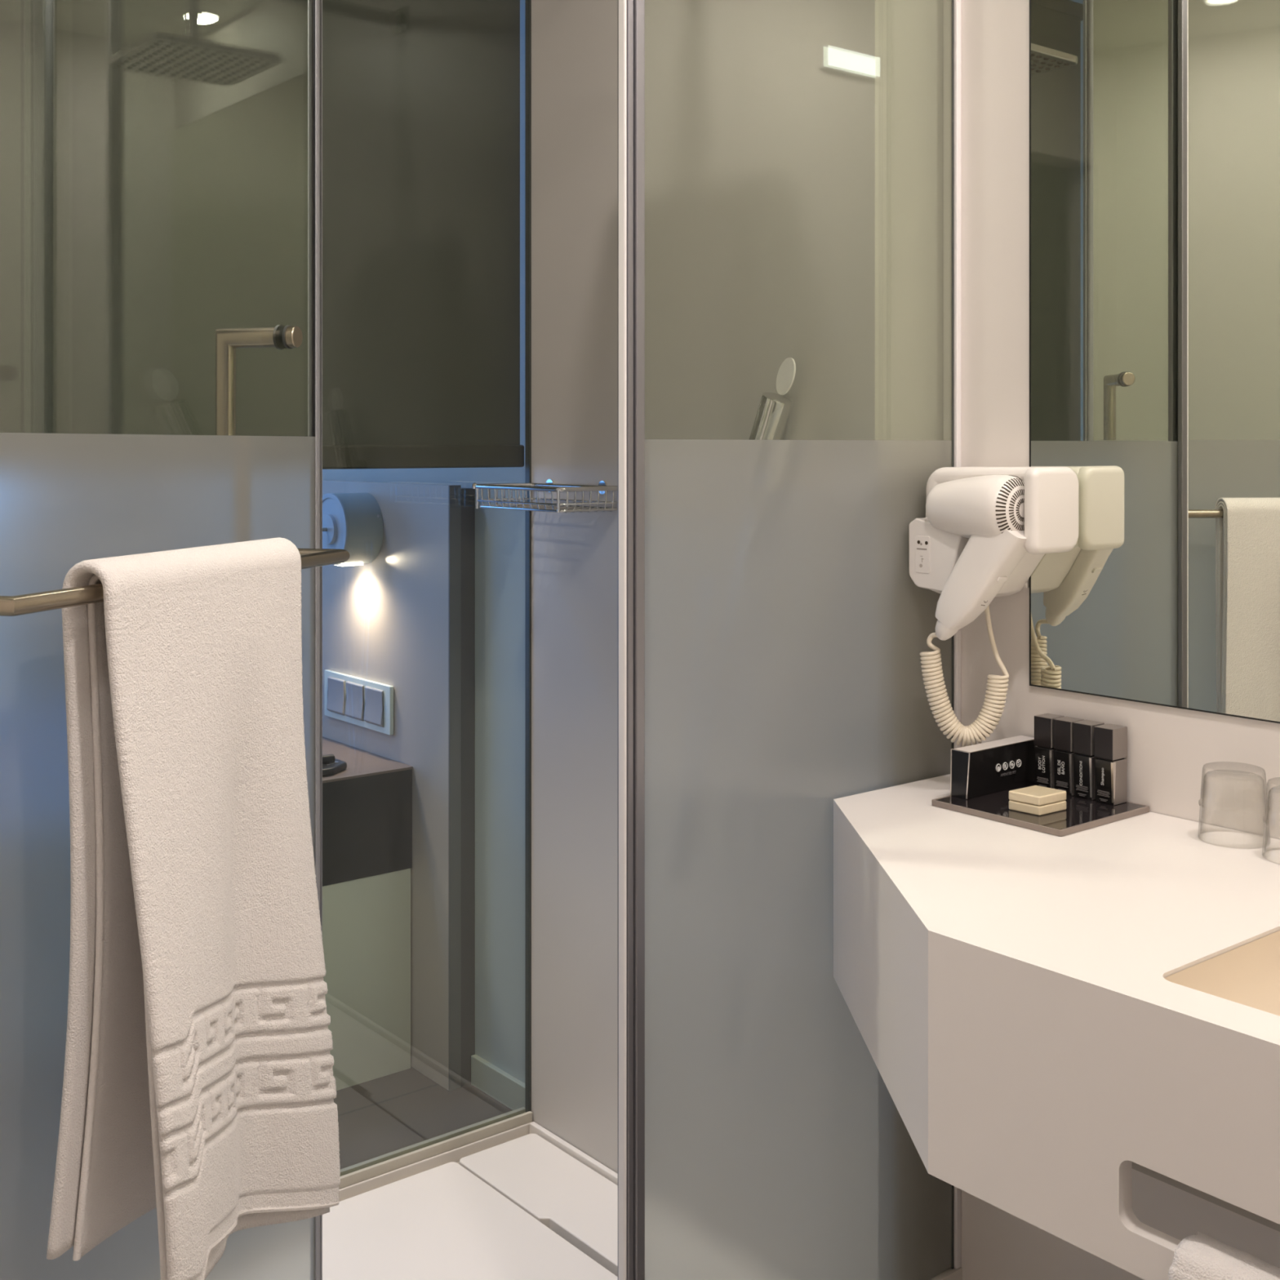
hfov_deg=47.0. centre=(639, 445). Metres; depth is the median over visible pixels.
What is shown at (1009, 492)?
vent grille
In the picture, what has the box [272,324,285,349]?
washer
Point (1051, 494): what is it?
holder
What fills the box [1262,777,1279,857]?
tumbler
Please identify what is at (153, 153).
roller blind
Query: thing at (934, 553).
socket
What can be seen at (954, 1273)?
trim
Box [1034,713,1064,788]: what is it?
toiletry bottle
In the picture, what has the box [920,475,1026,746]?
hair dryer
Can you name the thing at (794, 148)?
wall
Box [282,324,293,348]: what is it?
washer
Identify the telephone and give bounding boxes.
[322,754,346,776]
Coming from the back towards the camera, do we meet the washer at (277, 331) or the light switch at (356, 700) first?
the light switch at (356, 700)
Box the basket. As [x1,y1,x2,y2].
[471,479,617,513]
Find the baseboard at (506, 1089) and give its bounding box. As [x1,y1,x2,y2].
[471,1054,524,1110]
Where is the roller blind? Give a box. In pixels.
[0,0,524,469]
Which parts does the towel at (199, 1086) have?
selvage cord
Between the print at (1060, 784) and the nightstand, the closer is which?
the print at (1060, 784)
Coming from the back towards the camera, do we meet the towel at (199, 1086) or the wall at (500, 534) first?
the wall at (500, 534)
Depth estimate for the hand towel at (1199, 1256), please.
1.22 m
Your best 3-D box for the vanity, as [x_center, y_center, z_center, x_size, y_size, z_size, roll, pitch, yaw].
[0.633,0.522,1.503,0.596,0.398,1.236,0,0,-39]
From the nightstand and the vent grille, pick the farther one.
the nightstand
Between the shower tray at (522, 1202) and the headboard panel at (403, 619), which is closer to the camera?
the shower tray at (522, 1202)
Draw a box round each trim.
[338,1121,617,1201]
[928,1266,962,1279]
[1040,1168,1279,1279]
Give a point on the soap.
(1037, 800)
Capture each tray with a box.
[322,1121,617,1279]
[931,782,1149,836]
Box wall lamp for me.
[322,492,383,566]
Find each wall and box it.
[322,0,524,1083]
[531,0,943,1173]
[943,0,1279,1279]
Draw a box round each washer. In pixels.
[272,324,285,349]
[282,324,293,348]
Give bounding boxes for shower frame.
[338,0,532,1189]
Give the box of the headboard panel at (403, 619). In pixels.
[322,480,475,1091]
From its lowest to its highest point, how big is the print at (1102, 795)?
0.013 m
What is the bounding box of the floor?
[333,1066,512,1169]
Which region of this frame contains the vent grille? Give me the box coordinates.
[995,478,1024,533]
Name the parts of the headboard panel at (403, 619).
post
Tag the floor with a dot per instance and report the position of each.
(388, 1113)
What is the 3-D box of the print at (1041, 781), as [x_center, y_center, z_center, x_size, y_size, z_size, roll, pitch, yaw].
[0.553,0.462,2.019,0.002,0.013,0.018,0,0,-39]
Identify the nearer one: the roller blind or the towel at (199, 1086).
the towel at (199, 1086)
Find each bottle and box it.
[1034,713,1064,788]
[1053,716,1084,795]
[1072,720,1104,799]
[1093,723,1127,805]
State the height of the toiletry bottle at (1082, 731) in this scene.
0.100 m
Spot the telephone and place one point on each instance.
(331, 765)
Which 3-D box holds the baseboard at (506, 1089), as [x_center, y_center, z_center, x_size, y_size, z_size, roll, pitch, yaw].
[-0.267,1.276,2.921,0.012,0.060,0.236,0,0,-39]
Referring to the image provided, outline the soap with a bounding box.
[1008,785,1066,815]
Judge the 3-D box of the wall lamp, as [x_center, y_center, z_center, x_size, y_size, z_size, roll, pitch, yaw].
[-0.662,0.181,3.199,0.148,0.158,0.157,0,0,-39]
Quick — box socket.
[909,517,968,591]
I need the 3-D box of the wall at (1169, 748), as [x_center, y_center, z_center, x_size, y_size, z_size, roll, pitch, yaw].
[0.614,0.055,2.080,0.100,2.550,2.160,0,0,-39]
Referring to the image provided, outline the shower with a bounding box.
[748,357,795,439]
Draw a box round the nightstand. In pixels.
[322,736,413,1090]
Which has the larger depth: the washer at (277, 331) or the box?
the box
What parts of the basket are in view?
corner post, rail, rail, rail, corner post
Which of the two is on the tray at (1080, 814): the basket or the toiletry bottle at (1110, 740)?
the toiletry bottle at (1110, 740)
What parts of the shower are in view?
handle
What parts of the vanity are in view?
panel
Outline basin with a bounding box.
[1164,930,1279,1016]
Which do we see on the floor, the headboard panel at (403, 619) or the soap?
the headboard panel at (403, 619)
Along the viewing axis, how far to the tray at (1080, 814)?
1.90 m
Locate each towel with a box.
[46,537,340,1279]
[1168,1231,1279,1279]
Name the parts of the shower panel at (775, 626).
frosted pane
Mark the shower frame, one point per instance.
(361, 1171)
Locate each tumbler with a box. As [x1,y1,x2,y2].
[1197,761,1271,844]
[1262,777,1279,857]
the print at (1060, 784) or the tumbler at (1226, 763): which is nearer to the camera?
the tumbler at (1226, 763)
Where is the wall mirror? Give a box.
[1029,0,1279,723]
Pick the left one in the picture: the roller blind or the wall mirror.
the roller blind
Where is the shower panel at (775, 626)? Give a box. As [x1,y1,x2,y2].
[617,0,960,1279]
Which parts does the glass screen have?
frosted pane, pull handle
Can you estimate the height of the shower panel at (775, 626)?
2.430 m
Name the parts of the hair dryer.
coiled cord, handle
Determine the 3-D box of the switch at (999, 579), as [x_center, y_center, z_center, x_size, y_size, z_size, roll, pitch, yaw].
[0.486,0.178,1.974,0.018,0.008,0.007,0,0,-39]
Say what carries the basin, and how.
in the vanity
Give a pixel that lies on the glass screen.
(67, 500)
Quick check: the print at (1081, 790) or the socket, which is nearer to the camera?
the print at (1081, 790)
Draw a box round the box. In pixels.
[950,735,1036,799]
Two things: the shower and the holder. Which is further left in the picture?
the shower
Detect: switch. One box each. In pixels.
[324,669,393,735]
[996,576,1008,582]
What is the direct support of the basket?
attached to the wall at (794, 148)
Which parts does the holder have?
mount plate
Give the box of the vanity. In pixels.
[833,773,1279,1279]
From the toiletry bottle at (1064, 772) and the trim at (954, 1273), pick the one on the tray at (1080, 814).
the toiletry bottle at (1064, 772)
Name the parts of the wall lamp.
knob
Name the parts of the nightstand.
panel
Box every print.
[1036,777,1048,786]
[1056,780,1067,791]
[1075,785,1088,796]
[1097,790,1110,801]
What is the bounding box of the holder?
[909,466,1079,597]

